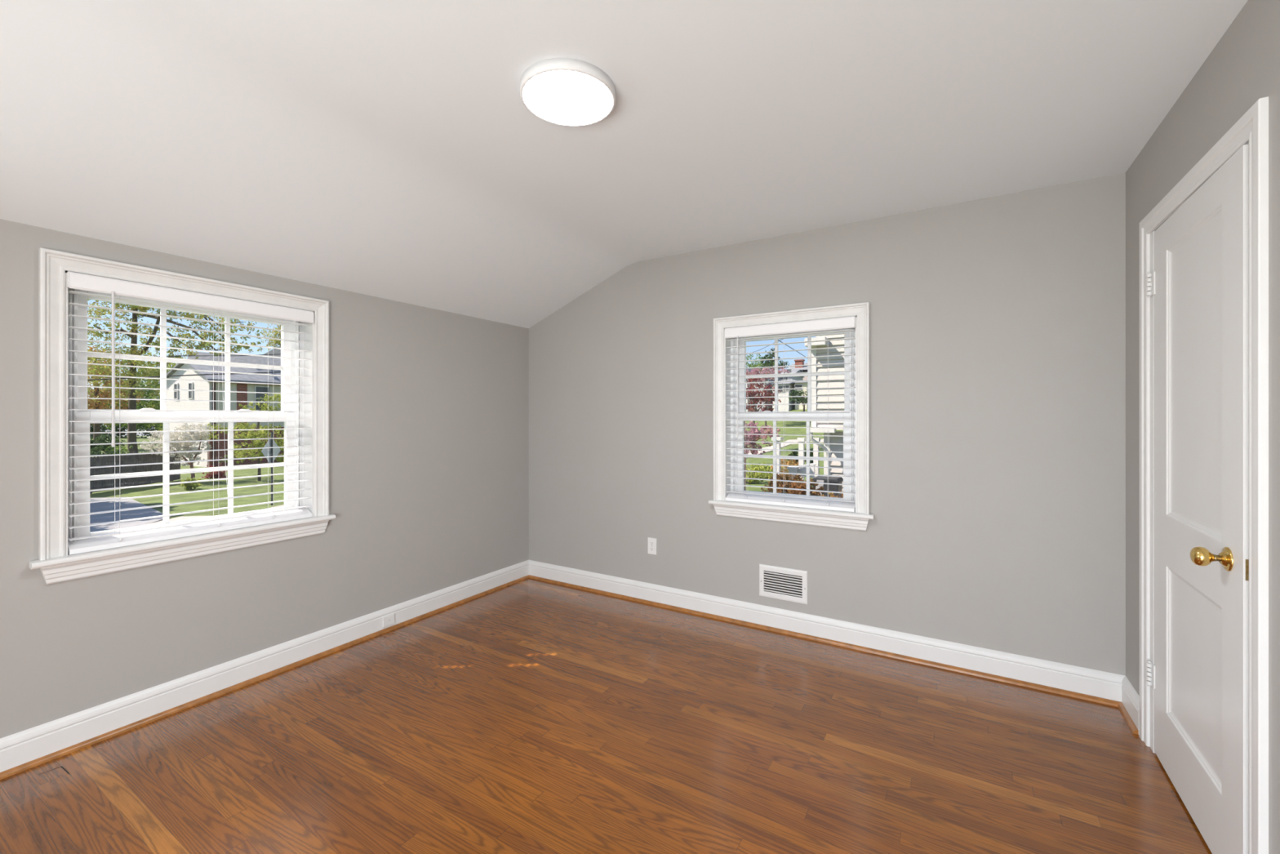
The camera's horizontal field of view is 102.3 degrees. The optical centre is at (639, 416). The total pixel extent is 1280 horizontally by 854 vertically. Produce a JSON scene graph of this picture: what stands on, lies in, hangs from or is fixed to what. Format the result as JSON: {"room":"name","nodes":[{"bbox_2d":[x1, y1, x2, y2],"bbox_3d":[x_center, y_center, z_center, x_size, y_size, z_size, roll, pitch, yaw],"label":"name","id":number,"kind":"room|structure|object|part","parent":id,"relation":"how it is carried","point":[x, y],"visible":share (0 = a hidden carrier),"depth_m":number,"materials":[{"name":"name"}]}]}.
{"room":"empty bedroom","nodes":[
{"label":"empty bedroom","id":0,"kind":"room"},
{"bbox_2d":[0,218,528,737],"bbox_3d":[-2.183,0.445,2.311,0.190,2.330,4.590,0,0,31],"label":"wall","id":1,"kind":"structure","parent":0,"point":[428,407],"depth_m":2.83,"materials":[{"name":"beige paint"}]},
{"bbox_2d":[28,247,335,584],"bbox_3d":[-2.072,0.004,2.445,0.240,1.282,1.102,0,0,31],"label":"window","id":2,"kind":"structure","parent":1,"relation":"in","point":[54,562],"depth_m":2.25,"materials":[{"name":"white paint"}]},
{"bbox_3d":[-2.136,-0.264,2.484,0.032,0.568,0.838,0,0,31],"label":"sash","id":3,"kind":"part","parent":2,"relation":"part of","materials":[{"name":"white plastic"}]},
{"bbox_3d":[-2.119,-0.009,2.474,0.101,1.107,0.904,0,0,31],"label":"frame","id":4,"kind":"part","parent":2,"relation":"part of","materials":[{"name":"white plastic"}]},
{"bbox_3d":[-2.106,0.256,2.466,0.032,0.555,0.838,0,0,31],"label":"sash","id":5,"kind":"part","parent":2,"relation":"part of","materials":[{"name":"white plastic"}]},
{"bbox_2d":[66,271,313,555],"bbox_3d":[-2.019,-0.011,2.413,0.084,1.110,0.910,0,0,31],"label":"blind","id":6,"kind":"object","parent":2,"relation":"attached to","point":[74,280],"visible":0.94,"depth_m":2.32,"materials":[{"name":"white plastic"}]},
{"bbox_3d":[-2.188,0.009,2.158,0.049,1.048,0.002,0,0,26],"label":"ladder cord","id":7,"kind":"part","parent":6,"relation":"part of","materials":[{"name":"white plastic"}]},
{"bbox_3d":[-2.027,0.523,2.418,0.059,0.043,0.896,0,0,31],"label":"rail","id":8,"kind":"part","parent":6,"relation":"part of","materials":[{"name":"white plastic"}]},
{"bbox_3d":[-2.013,0.009,2.447,0.049,1.048,0.002,0,0,26],"label":"ladder cord","id":9,"kind":"part","parent":6,"relation":"part of","materials":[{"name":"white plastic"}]},
{"bbox_3d":[-2.012,-0.065,2.495,0.003,0.890,0.029,0,0,25],"label":"lift cord","id":10,"kind":"part","parent":6,"relation":"part of","materials":[{"name":"white fabric"}]},
{"bbox_3d":[-1.893,0.009,2.643,0.049,1.048,0.002,0,0,26],"label":"ladder cord","id":11,"kind":"part","parent":6,"relation":"part of","materials":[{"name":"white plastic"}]},
{"bbox_2d":[0,560,528,772],"bbox_3d":[-2.045,1.242,2.338,0.018,0.135,4.400,0,0,31],"label":"baseboard","id":12,"kind":"structure","parent":1,"relation":"attached to","point":[24,746],"depth_m":2.40,"materials":[{"name":"white paint"}]},
{"bbox_2d":[382,613,395,627],"bbox_3d":[-1.536,1.248,3.152,0.012,0.061,0.076,0,0,31],"label":"phone jack cover","id":13,"kind":"object","parent":12,"relation":"attached to","point":[389,620],"visible":1,"depth_m":3.15,"materials":[{"name":"white plastic"}]},
{"bbox_2d":[0,574,528,779],"bbox_3d":[-2.035,1.300,2.322,0.018,0.019,4.384,0,0,31],"label":"trim","id":14,"kind":"structure","parent":1,"relation":"attached to","point":[37,762],"depth_m":2.40,"materials":[{"name":"brown wood"}]},
{"bbox_2d":[0,577,1212,853],"bbox_3d":[-0.117,1.370,0.887,4.860,0.121,4.920,0,0,31],"label":"floor","id":15,"kind":"structure","parent":0,"point":[527,716],"depth_m":1.97,"materials":[{"name":"brown wood"}]},
{"bbox_2d":[0,0,1248,328],"bbox_3d":[-0.527,-0.935,1.417,3.950,0.577,4.780,0,0,31],"label":"ceiling","id":16,"kind":"structure","parent":0,"point":[389,149],"depth_m":1.85,"materials":[{"name":"white paint"}]},
{"bbox_2d":[520,57,615,126],"bbox_3d":[-0.243,-1.087,1.747,0.320,0.034,0.320,0,0,31],"label":"ceiling light","id":17,"kind":"object","parent":16,"relation":"in","point":[562,91],"visible":1,"depth_m":1.71,"materials":[{"name":"white plastic"}]},
{"bbox_2d":[528,173,1125,675],"bbox_3d":[0.694,0.203,3.361,4.020,2.814,0.190,0,0,31],"label":"wall","id":18,"kind":"structure","parent":0,"point":[997,323],"depth_m":2.78,"materials":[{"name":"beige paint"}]},
{"bbox_2d":[648,537,656,555],"bbox_3d":[0.085,0.910,3.614,0.070,0.114,0.008,0,0,31],"label":"wall outlet","id":19,"kind":"object","parent":18,"relation":"attached to","point":[651,541],"visible":1,"depth_m":3.61,"materials":[{"name":"white plastic"}]},
{"bbox_2d":[759,564,807,604],"bbox_3d":[0.869,1.020,3.138,0.294,0.199,0.009,0,0,31],"label":"air vent","id":20,"kind":"object","parent":18,"relation":"in","point":[789,584],"visible":1,"depth_m":3.13,"materials":[{"name":"white plastic"}]},
{"bbox_2d":[708,302,874,530],"bbox_3d":[0.925,0.004,3.191,0.982,1.282,0.240,0,0,31],"label":"window","id":21,"kind":"structure","parent":18,"relation":"in","point":[858,520],"depth_m":3.17,"materials":[{"name":"white paint"}]},
{"bbox_2d":[724,315,856,512],"bbox_3d":[0.893,-0.011,3.138,0.790,1.110,0.084,0,0,31],"label":"blind","id":22,"kind":"object","parent":21,"relation":"attached to","point":[847,322],"visible":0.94,"depth_m":3.12,"materials":[{"name":"white plastic"}]},
{"bbox_3d":[0.884,0.009,3.157,0.002,1.048,0.049,0,0,26],"label":"ladder cord","id":23,"kind":"part","parent":22,"relation":"part of","materials":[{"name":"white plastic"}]},
{"bbox_3d":[0.898,0.523,3.146,0.776,0.043,0.059,0,0,31],"label":"rail","id":24,"kind":"part","parent":22,"relation":"part of","materials":[{"name":"white plastic"}]},
{"bbox_3d":[0.954,-0.009,3.237,0.784,1.107,0.101,0,0,31],"label":"frame","id":25,"kind":"part","parent":21,"relation":"part of","materials":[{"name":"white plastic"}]},
{"bbox_3d":[0.946,0.256,3.225,0.718,0.555,0.032,0,0,31],"label":"sash","id":26,"kind":"part","parent":21,"relation":"part of","materials":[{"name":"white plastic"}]},
{"bbox_3d":[0.964,-0.264,3.255,0.718,0.568,0.032,0,0,31],"label":"sash","id":27,"kind":"part","parent":21,"relation":"part of","materials":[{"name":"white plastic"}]},
{"bbox_2d":[528,574,1120,706],"bbox_3d":[0.631,1.300,3.258,3.607,0.019,0.018,0,0,31],"label":"trim","id":28,"kind":"structure","parent":18,"relation":"attached to","point":[1073,694],"depth_m":2.87,"materials":[{"name":"brown wood"}]},
{"bbox_2d":[528,560,1125,702],"bbox_3d":[0.640,1.242,3.272,3.640,0.135,0.018,0,0,31],"label":"baseboard","id":29,"kind":"structure","parent":18,"relation":"attached to","point":[1091,682],"depth_m":2.88,"materials":[{"name":"white paint"}]},
{"bbox_2d":[1139,96,1268,853],"bbox_3d":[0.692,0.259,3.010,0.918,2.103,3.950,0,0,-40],"label":"door","id":30,"kind":"structure","parent":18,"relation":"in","point":[1204,246],"depth_m":1.55,"materials":[{"name":"white paint"}]},
{"bbox_3d":[1.799,-0.124,1.677,0.011,0.972,0.486,0,0,32],"label":"panel","id":31,"kind":"part","parent":30,"relation":"part of","materials":[{"name":"white paint"}]},
{"bbox_3d":[1.799,0.815,1.677,0.011,0.540,0.486,0,0,32],"label":"panel","id":32,"kind":"part","parent":30,"relation":"part of","materials":[{"name":"white paint"}]},
{"bbox_3d":[1.596,0.398,1.464,0.044,0.054,0.054,0,0,31],"label":"knob","id":33,"kind":"part","parent":30,"relation":"part of","materials":[{"name":"gold metal"}]},
{"bbox_3d":[1.606,0.404,1.351,0.026,0.056,0.001,0,0,32],"label":"latch plate","id":34,"kind":"part","parent":30,"relation":"part of","materials":[{"name":"gold metal"}]},
{"bbox_2d":[1125,0,1279,853],"bbox_3d":[1.111,0.203,0.423,0.120,2.814,4.780,0,0,31],"label":"wall","id":35,"kind":"structure","parent":0,"point":[1242,68],"depth_m":1.49,"materials":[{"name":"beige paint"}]},
{"bbox_2d":[1117,702,1138,734],"bbox_3d":[2.106,1.300,2.230,0.018,0.019,0.246,0,0,31],"label":"trim","id":36,"kind":"structure","parent":35,"relation":"attached to","point":[1131,725],"depth_m":2.21,"materials":[{"name":"brown wood"}]},
{"bbox_2d":[1121,675,1139,734],"bbox_3d":[2.125,1.242,2.228,0.018,0.135,0.262,0,0,31],"label":"baseboard","id":37,"kind":"structure","parent":35,"relation":"attached to","point":[1130,697],"depth_m":2.22,"materials":[{"name":"white paint"}]},
{"label":"outside","id":38,"kind":"structure","parent":0,"visible":0},
{"bbox_2d":[157,354,277,356],"bbox_3d":[-22.773,-3.113,25.894,0.784,1.088,9.747,0,0,33],"label":"overhead cable","id":39,"kind":"object","parent":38,"point":[257,354],"visible":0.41,"depth_m":27.04,"materials":[{"name":"grey plastic"}]},
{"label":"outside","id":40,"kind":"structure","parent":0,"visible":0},
{"bbox_2d":[87,371,280,380],"bbox_3d":[-19.077,-1.670,21.570,8.111,0.900,0.230,0,0,-38],"label":"overhead cable","id":41,"kind":"object","parent":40,"point":[271,371],"visible":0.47,"depth_m":21.56,"materials":[{"name":"grey plastic"}]},
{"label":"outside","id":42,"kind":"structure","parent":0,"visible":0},
{"bbox_2d":[89,497,163,531],"bbox_3d":[-21.988,3.870,19.433,11.811,0.360,5.126,0,0,35],"label":"driveway","id":43,"kind":"structure","parent":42,"point":[130,503],"depth_m":19.33,"materials":[{"name":"grey asphalt"}]},
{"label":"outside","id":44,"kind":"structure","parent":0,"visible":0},
{"bbox_2d":[746,438,823,458],"bbox_3d":[11.365,2.747,41.604,6.349,1.430,28.191,0,0,31],"label":"footpath","id":45,"kind":"structure","parent":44,"point":[791,440],"depth_m":45.20,"materials":[{"name":"concrete"}]},
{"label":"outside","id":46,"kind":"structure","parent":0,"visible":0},
{"bbox_2d":[89,407,843,518],"bbox_3d":[7.153,-2.620,75.357,200.000,12.740,250.000,0,0,31],"label":"ground","id":47,"kind":"structure","parent":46,"point":[174,488],"depth_m":26.45,"materials":[{"name":"green plant"}]},
{"bbox_2d":[89,444,125,456],"bbox_3d":[-35.312,2.828,34.012,2.579,1.944,1.986,0,0,31],"label":"bush","id":48,"kind":"object","parent":47,"relation":"on","point":[93,450],"visible":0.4,"depth_m":33.93,"materials":[{"name":"green plant"}]},
{"bbox_2d":[89,433,127,454],"bbox_3d":[-53.197,2.761,50.451,5.400,2.648,2.383,0,0,-4],"label":"hedge","id":49,"kind":"object","parent":47,"relation":"on","point":[104,437],"visible":0.35,"depth_m":50.28,"materials":[{"name":"green plant"}]},
{"bbox_2d":[87,345,144,441],"bbox_3d":[-60.200,-2.182,56.856,8.284,11.864,7.036,0,0,31],"label":"tree","id":50,"kind":"object","parent":47,"relation":"on","point":[96,405],"visible":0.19,"depth_m":56.80,"materials":[{"name":"green plant"}]},
{"bbox_2d":[105,444,133,454],"bbox_3d":[-36.296,2.894,35.965,2.001,1.820,1.445,0,0,31],"label":"bush","id":51,"kind":"object","parent":47,"relation":"on","point":[119,446],"visible":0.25,"depth_m":35.77,"materials":[{"name":"green plant"}]},
{"bbox_2d":[89,400,162,438],"bbox_3d":[-94.085,0.706,89.868,21.552,8.498,15.425,0,0,31],"label":"hedge","id":52,"kind":"object","parent":47,"relation":"on","point":[103,428],"visible":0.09,"depth_m":89.35,"materials":[{"name":"green plant"}]},
{"bbox_2d":[88,359,168,431],"bbox_3d":[-68.675,-2.546,70.003,9.423,12.592,8.846,0,0,31],"label":"tree","id":53,"kind":"object","parent":47,"relation":"on","point":[157,425],"visible":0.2,"depth_m":69.61,"materials":[{"name":"green plant"}]},
{"bbox_2d":[89,448,180,493],"bbox_3d":[-26.769,2.850,26.438,0.170,2.000,7.771,0,0,-5],"label":"wooden fence","id":54,"kind":"object","parent":47,"relation":"on","point":[105,460],"visible":0.34,"depth_m":26.93,"materials":[{"name":"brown wood"}]},
{"bbox_2d":[136,354,177,431],"bbox_3d":[-71.697,-2.867,78.303,7.305,13.234,6.621,0,0,31],"label":"tree","id":55,"kind":"object","parent":47,"relation":"on","point":[172,364],"visible":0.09,"depth_m":77.12,"materials":[{"name":"green plant"}]},
{"bbox_2d":[87,298,262,453],"bbox_3d":[-43.465,-6.193,46.530,21.152,20.333,13.470,0,0,36],"label":"spreading tree","id":56,"kind":"object","parent":47,"relation":"on","point":[131,437],"visible":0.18,"depth_m":46.46,"materials":[{"name":"green plant"}]},
{"bbox_2d":[139,422,213,478],"bbox_3d":[-25.905,2.023,28.834,2.972,3.454,3.088,0,0,31],"label":"tree","id":57,"kind":"object","parent":47,"relation":"on","point":[198,435],"visible":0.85,"depth_m":28.69,"materials":[{"name":"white plant"}]},
{"bbox_2d":[178,476,202,490],"bbox_3d":[-23.002,3.457,26.382,1.226,0.686,0.882,0,0,31],"label":"bush","id":58,"kind":"object","parent":47,"relation":"on","point":[188,486],"visible":0.85,"depth_m":26.20,"materials":[{"name":"green plant"}]},
{"bbox_2d":[200,464,227,479],"bbox_3d":[-25.914,3.460,31.507,1.638,1.290,1.329,0,0,31],"label":"bush","id":59,"kind":"object","parent":47,"relation":"on","point":[218,474],"visible":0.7,"depth_m":31.25,"materials":[{"name":"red plant"}]},
{"bbox_2d":[158,363,284,466],"bbox_3d":[-32.526,-0.212,43.647,6.930,8.325,10.150,0,0,24],"label":"gabled house","id":60,"kind":"structure","parent":47,"relation":"on","point":[171,384],"depth_m":39.54,"materials":[{"name":"white paint"}]},
{"bbox_3d":[-35.816,-1.935,39.835,0.420,1.106,0.050,0,0,24],"label":"pane","id":61,"kind":"part","parent":60,"relation":"part of","materials":[{"name":"grey glass"}]},
{"bbox_3d":[-33.949,-1.935,38.989,0.420,1.106,0.050,0,0,24],"label":"pane","id":62,"kind":"part","parent":60,"relation":"part of","materials":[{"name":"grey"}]},
{"bbox_3d":[-30.262,-1.426,41.278,0.050,1.834,1.000,0,0,24],"label":"pane","id":63,"kind":"part","parent":60,"relation":"part of","materials":[{"name":"grey"}]},
{"bbox_2d":[187,351,280,365],"bbox_3d":[-45.743,-1.652,60.973,11.551,11.204,7.000,0,0,-36],"label":"house","id":64,"kind":"structure","parent":47,"relation":"on","point":[243,359],"depth_m":59.74,"materials":[{"name":"beige"}]},
{"bbox_2d":[199,393,284,480],"bbox_3d":[-23.223,1.169,30.298,6.336,5.162,2.746,0,0,19],"label":"maple tree","id":65,"kind":"object","parent":47,"relation":"on","point":[256,442],"visible":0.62,"depth_m":29.79,"materials":[{"name":"green plant"}]},
{"bbox_2d":[261,431,280,462],"bbox_3d":[-15.578,1.310,21.730,0.081,1.276,0.769,0,0,21],"label":"street sign","id":66,"kind":"object","parent":47,"relation":"on","point":[273,451],"depth_m":21.76,"materials":[{"name":"grey metal"}]},
{"bbox_3d":[-15.595,1.452,21.792,0.006,1.215,0.802,0,0,21],"label":"sign plate","id":67,"kind":"part","parent":66,"relation":"part of","materials":[{"name":"silver metal"}]},
{"bbox_2d":[261,324,280,350],"bbox_3d":[-60.337,-7.241,88.141,7.143,21.990,7.553,0,0,31],"label":"tree","id":68,"kind":"object","parent":47,"relation":"on","point":[275,341],"visible":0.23,"depth_m":86.92,"materials":[{"name":"green plant"}]},
{"bbox_2d":[271,466,272,505],"bbox_3d":[-15.569,2.945,21.756,0.081,1.588,0.034,0,0,21],"label":"post","id":69,"kind":"object","parent":47,"relation":"on","point":[271,467],"depth_m":21.75,"materials":[{"name":"grey metal"}]},
{"bbox_3d":[-15.555,2.255,21.776,0.060,3.190,0.060,0,0,31],"label":"post","id":70,"kind":"part","parent":69,"relation":"part of","materials":[{"name":"grey metal"}]},
{"bbox_2d":[264,346,280,356],"bbox_3d":[-51.397,-3.120,74.715,10.740,14.140,7.318,0,0,31],"label":"house","id":71,"kind":"structure","parent":47,"relation":"on","point":[275,351],"depth_m":72.35,"materials":[{"name":"grey"}]},
{"bbox_2d":[746,368,756,411],"bbox_3d":[22.768,-4.115,106.821,4.037,11.872,8.600,0,0,31],"label":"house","id":72,"kind":"structure","parent":47,"relation":"on","point":[748,370],"depth_m":103.68,"materials":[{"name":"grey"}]},
{"bbox_2d":[746,462,767,484],"bbox_3d":[4.820,2.494,22.508,1.607,0.931,1.179,0,0,31],"label":"bush","id":73,"kind":"object","parent":47,"relation":"on","point":[753,475],"visible":0.54,"depth_m":22.25,"materials":[{"name":"green plant"}]},
{"bbox_2d":[744,420,781,490],"bbox_3d":[4.383,1.191,19.752,2.111,3.642,1.285,0,0,31],"label":"tree","id":74,"kind":"object","parent":47,"relation":"on","point":[755,430],"visible":0.58,"depth_m":19.55,"materials":[{"name":"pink plant"}]},
{"bbox_2d":[746,354,779,374],"bbox_3d":[29.984,-7.221,137.360,15.102,19.782,10.458,0,0,31],"label":"tree","id":75,"kind":"object","parent":47,"relation":"on","point":[752,365],"visible":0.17,"depth_m":136.49,"materials":[{"name":"green plant"}]},
{"bbox_2d":[746,372,781,448],"bbox_3d":[8.488,-0.196,38.277,3.975,6.257,2.340,0,0,31],"label":"tree","id":76,"kind":"object","parent":47,"relation":"on","point":[748,393],"visible":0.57,"depth_m":37.94,"materials":[{"name":"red plant"}]},
{"bbox_2d":[760,461,773,479],"bbox_3d":[6.070,2.589,24.088,1.161,0.930,0.940,0,0,31],"label":"bush","id":77,"kind":"object","parent":47,"relation":"on","point":[769,475],"visible":0.39,"depth_m":24.04,"materials":[{"name":"green plant"}]},
{"bbox_2d":[746,366,789,426],"bbox_3d":[17.764,-2.654,74.811,7.601,9.234,3.800,0,0,31],"label":"blossoming tree","id":78,"kind":"object","parent":47,"relation":"on","point":[755,370],"visible":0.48,"depth_m":74.31,"materials":[{"name":"pink plant"}]},
{"bbox_2d":[753,377,782,411],"bbox_3d":[22.852,-3.127,92.734,3.021,8.912,8.800,0,0,31],"label":"house","id":79,"kind":"structure","parent":47,"relation":"on","point":[779,379],"depth_m":89.49,"materials":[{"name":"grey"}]},
{"bbox_2d":[760,347,789,373],"bbox_3d":[33.015,-8.930,126.251,7.458,15.921,5.858,0,0,31],"label":"pine tree","id":80,"kind":"object","parent":47,"relation":"on","point":[767,363],"visible":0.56,"depth_m":126.29,"materials":[{"name":"green plant"}]},
{"bbox_2d":[771,436,782,475],"bbox_3d":[4.058,1.810,15.244,0.280,2.400,0.260,0,0,31],"label":"post","id":81,"kind":"object","parent":47,"relation":"on","point":[778,438],"visible":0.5,"depth_m":15.16,"materials":[{"name":"grey wood"}]},
{"bbox_2d":[760,470,803,493],"bbox_3d":[3.962,2.214,14.111,0.952,1.492,1.210,0,0,-26],"label":"bush","id":82,"kind":"object","parent":47,"relation":"on","point":[779,483],"visible":0.26,"depth_m":14.02,"materials":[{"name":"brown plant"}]},
{"bbox_2d":[770,379,796,411],"bbox_3d":[25.925,-2.839,90.870,3.367,7.048,8.800,0,0,31],"label":"house","id":83,"kind":"structure","parent":47,"relation":"on","point":[780,384],"depth_m":87.35,"materials":[{"name":"grey"}]},
{"bbox_3d":[24.006,-4.625,87.350,1.200,0.957,0.050,0,0,31],"label":"pane","id":84,"kind":"part","parent":83,"relation":"part of","materials":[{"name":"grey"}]},
{"bbox_2d":[770,453,806,484],"bbox_3d":[5.335,2.151,18.556,1.345,1.618,0.978,0,0,31],"label":"bush","id":85,"kind":"object","parent":47,"relation":"on","point":[787,462],"visible":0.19,"depth_m":18.58,"materials":[{"name":"brown plant"}]},
{"bbox_2d":[778,368,804,380],"bbox_3d":[29.724,-4.820,102.601,3.969,8.642,8.800,0,0,31],"label":"house","id":86,"kind":"structure","parent":47,"relation":"on","point":[797,378],"depth_m":99.69,"materials":[{"name":"grey"}]},
{"bbox_2d":[786,448,798,466],"bbox_3d":[8.012,2.288,26.826,0.886,1.214,0.636,0,0,31],"label":"bush","id":87,"kind":"object","parent":47,"relation":"on","point":[794,453],"visible":0.3,"depth_m":26.78,"materials":[{"name":"green plant"}]},
{"bbox_2d":[788,389,807,411],"bbox_3d":[24.221,-1.723,77.820,3.202,4.956,2.974,0,0,-8],"label":"tree","id":88,"kind":"object","parent":47,"relation":"on","point":[799,399],"visible":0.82,"depth_m":77.78,"materials":[{"name":"green plant"}]},
{"bbox_2d":[788,359,807,380],"bbox_3d":[35.785,-7.039,111.790,5.442,10.065,8.800,0,0,31],"label":"house","id":89,"kind":"structure","parent":47,"relation":"on","point":[797,362],"depth_m":109.30,"materials":[{"name":"beige"}]},
{"bbox_2d":[793,381,807,409],"bbox_3d":[29.134,-3.228,90.093,2.564,6.156,8.800,0,0,31],"label":"house","id":90,"kind":"structure","parent":47,"relation":"on","point":[798,384],"depth_m":86.69,"materials":[{"name":"beige"}]},
{"bbox_3d":[26.731,-4.863,86.867,1.200,0.846,0.050,0,0,31],"label":"pane","id":91,"kind":"part","parent":90,"relation":"part of","materials":[{"name":"grey glass"}]},
{"bbox_2d":[786,478,824,496],"bbox_3d":[4.088,2.234,12.772,0.907,1.452,0.715,0,0,31],"label":"bush","id":92,"kind":"object","parent":47,"relation":"on","point":[801,485],"visible":0.19,"depth_m":12.67,"materials":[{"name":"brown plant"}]},
{"bbox_2d":[804,448,819,463],"bbox_3d":[9.206,2.248,27.859,0.691,1.195,0.761,0,0,-36],"label":"bush","id":93,"kind":"object","parent":47,"relation":"on","point":[811,452],"visible":0.3,"depth_m":27.80,"materials":[{"name":"green plant"}]},
{"bbox_2d":[786,333,844,496],"bbox_3d":[10.104,-0.899,15.074,10.089,8.217,6.420,0,0,31],"label":"house","id":94,"kind":"structure","parent":47,"relation":"on","point":[838,359],"depth_m":14.72,"materials":[{"name":"beige"}]},
{"bbox_3d":[4.567,2.287,15.403,0.280,1.546,0.280,0,0,31],"label":"newel post","id":95,"kind":"part","parent":94,"relation":"part of","materials":[{"name":"grey wood"}]},
{"bbox_3d":[5.033,1.861,16.056,0.210,2.398,0.210,0,0,31],"label":"porch post","id":96,"kind":"part","parent":94,"relation":"part of","materials":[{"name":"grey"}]},
{"bbox_3d":[4.893,1.631,15.440,0.643,0.372,0.100,0,0,31],"label":"stair panel","id":97,"kind":"part","parent":94,"relation":"part of","materials":[{"name":"grey wood"}]},
{"bbox_3d":[4.891,1.506,15.441,0.753,0.234,0.060,0,0,31],"label":"hand rail","id":98,"kind":"part","parent":94,"relation":"part of","materials":[{"name":"grey wood"}]},
{"bbox_3d":[5.313,1.850,15.535,0.196,2.419,0.196,0,0,31],"label":"porch post","id":99,"kind":"part","parent":94,"relation":"part of","materials":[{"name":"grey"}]},
{"bbox_2d":[815,480,824,496],"bbox_3d":[4.609,2.314,13.477,0.407,1.291,0.143,0,0,-7],"label":"plank","id":100,"kind":"object","parent":47,"relation":"on","point":[819,481],"visible":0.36,"depth_m":13.47,"materials":[{"name":"white wood"}]},
{"bbox_2d":[812,475,843,497],"bbox_3d":[5.068,2.328,13.930,0.712,1.364,0.680,0,0,31],"label":"rubbish bin","id":101,"kind":"object","parent":47,"relation":"on","point":[828,479],"visible":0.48,"depth_m":13.64,"materials":[{"name":"grey plastic"}]},
{"bbox_3d":[5.068,1.690,13.930,0.712,0.090,0.680,0,0,31],"label":"lid","id":102,"kind":"part","parent":101,"relation":"part of","materials":[{"name":"grey plastic"}]},
{"bbox_2d":[818,490,843,497],"bbox_3d":[4.460,2.314,11.834,1.180,1.291,0.873,0,0,31],"label":"bush","id":103,"kind":"object","parent":47,"relation":"on","point":[829,493],"visible":0.04,"depth_m":11.84,"materials":[{"name":"brown plant"}]},
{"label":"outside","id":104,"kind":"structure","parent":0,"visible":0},
{"bbox_2d":[89,504,284,532],"bbox_3d":[-14.188,3.865,16.881,6.782,0.370,10.771,0,0,31],"label":"sidewalk","id":105,"kind":"structure","parent":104,"point":[182,517],"depth_m":18.66,"materials":[{"name":"concrete"}]}
]}

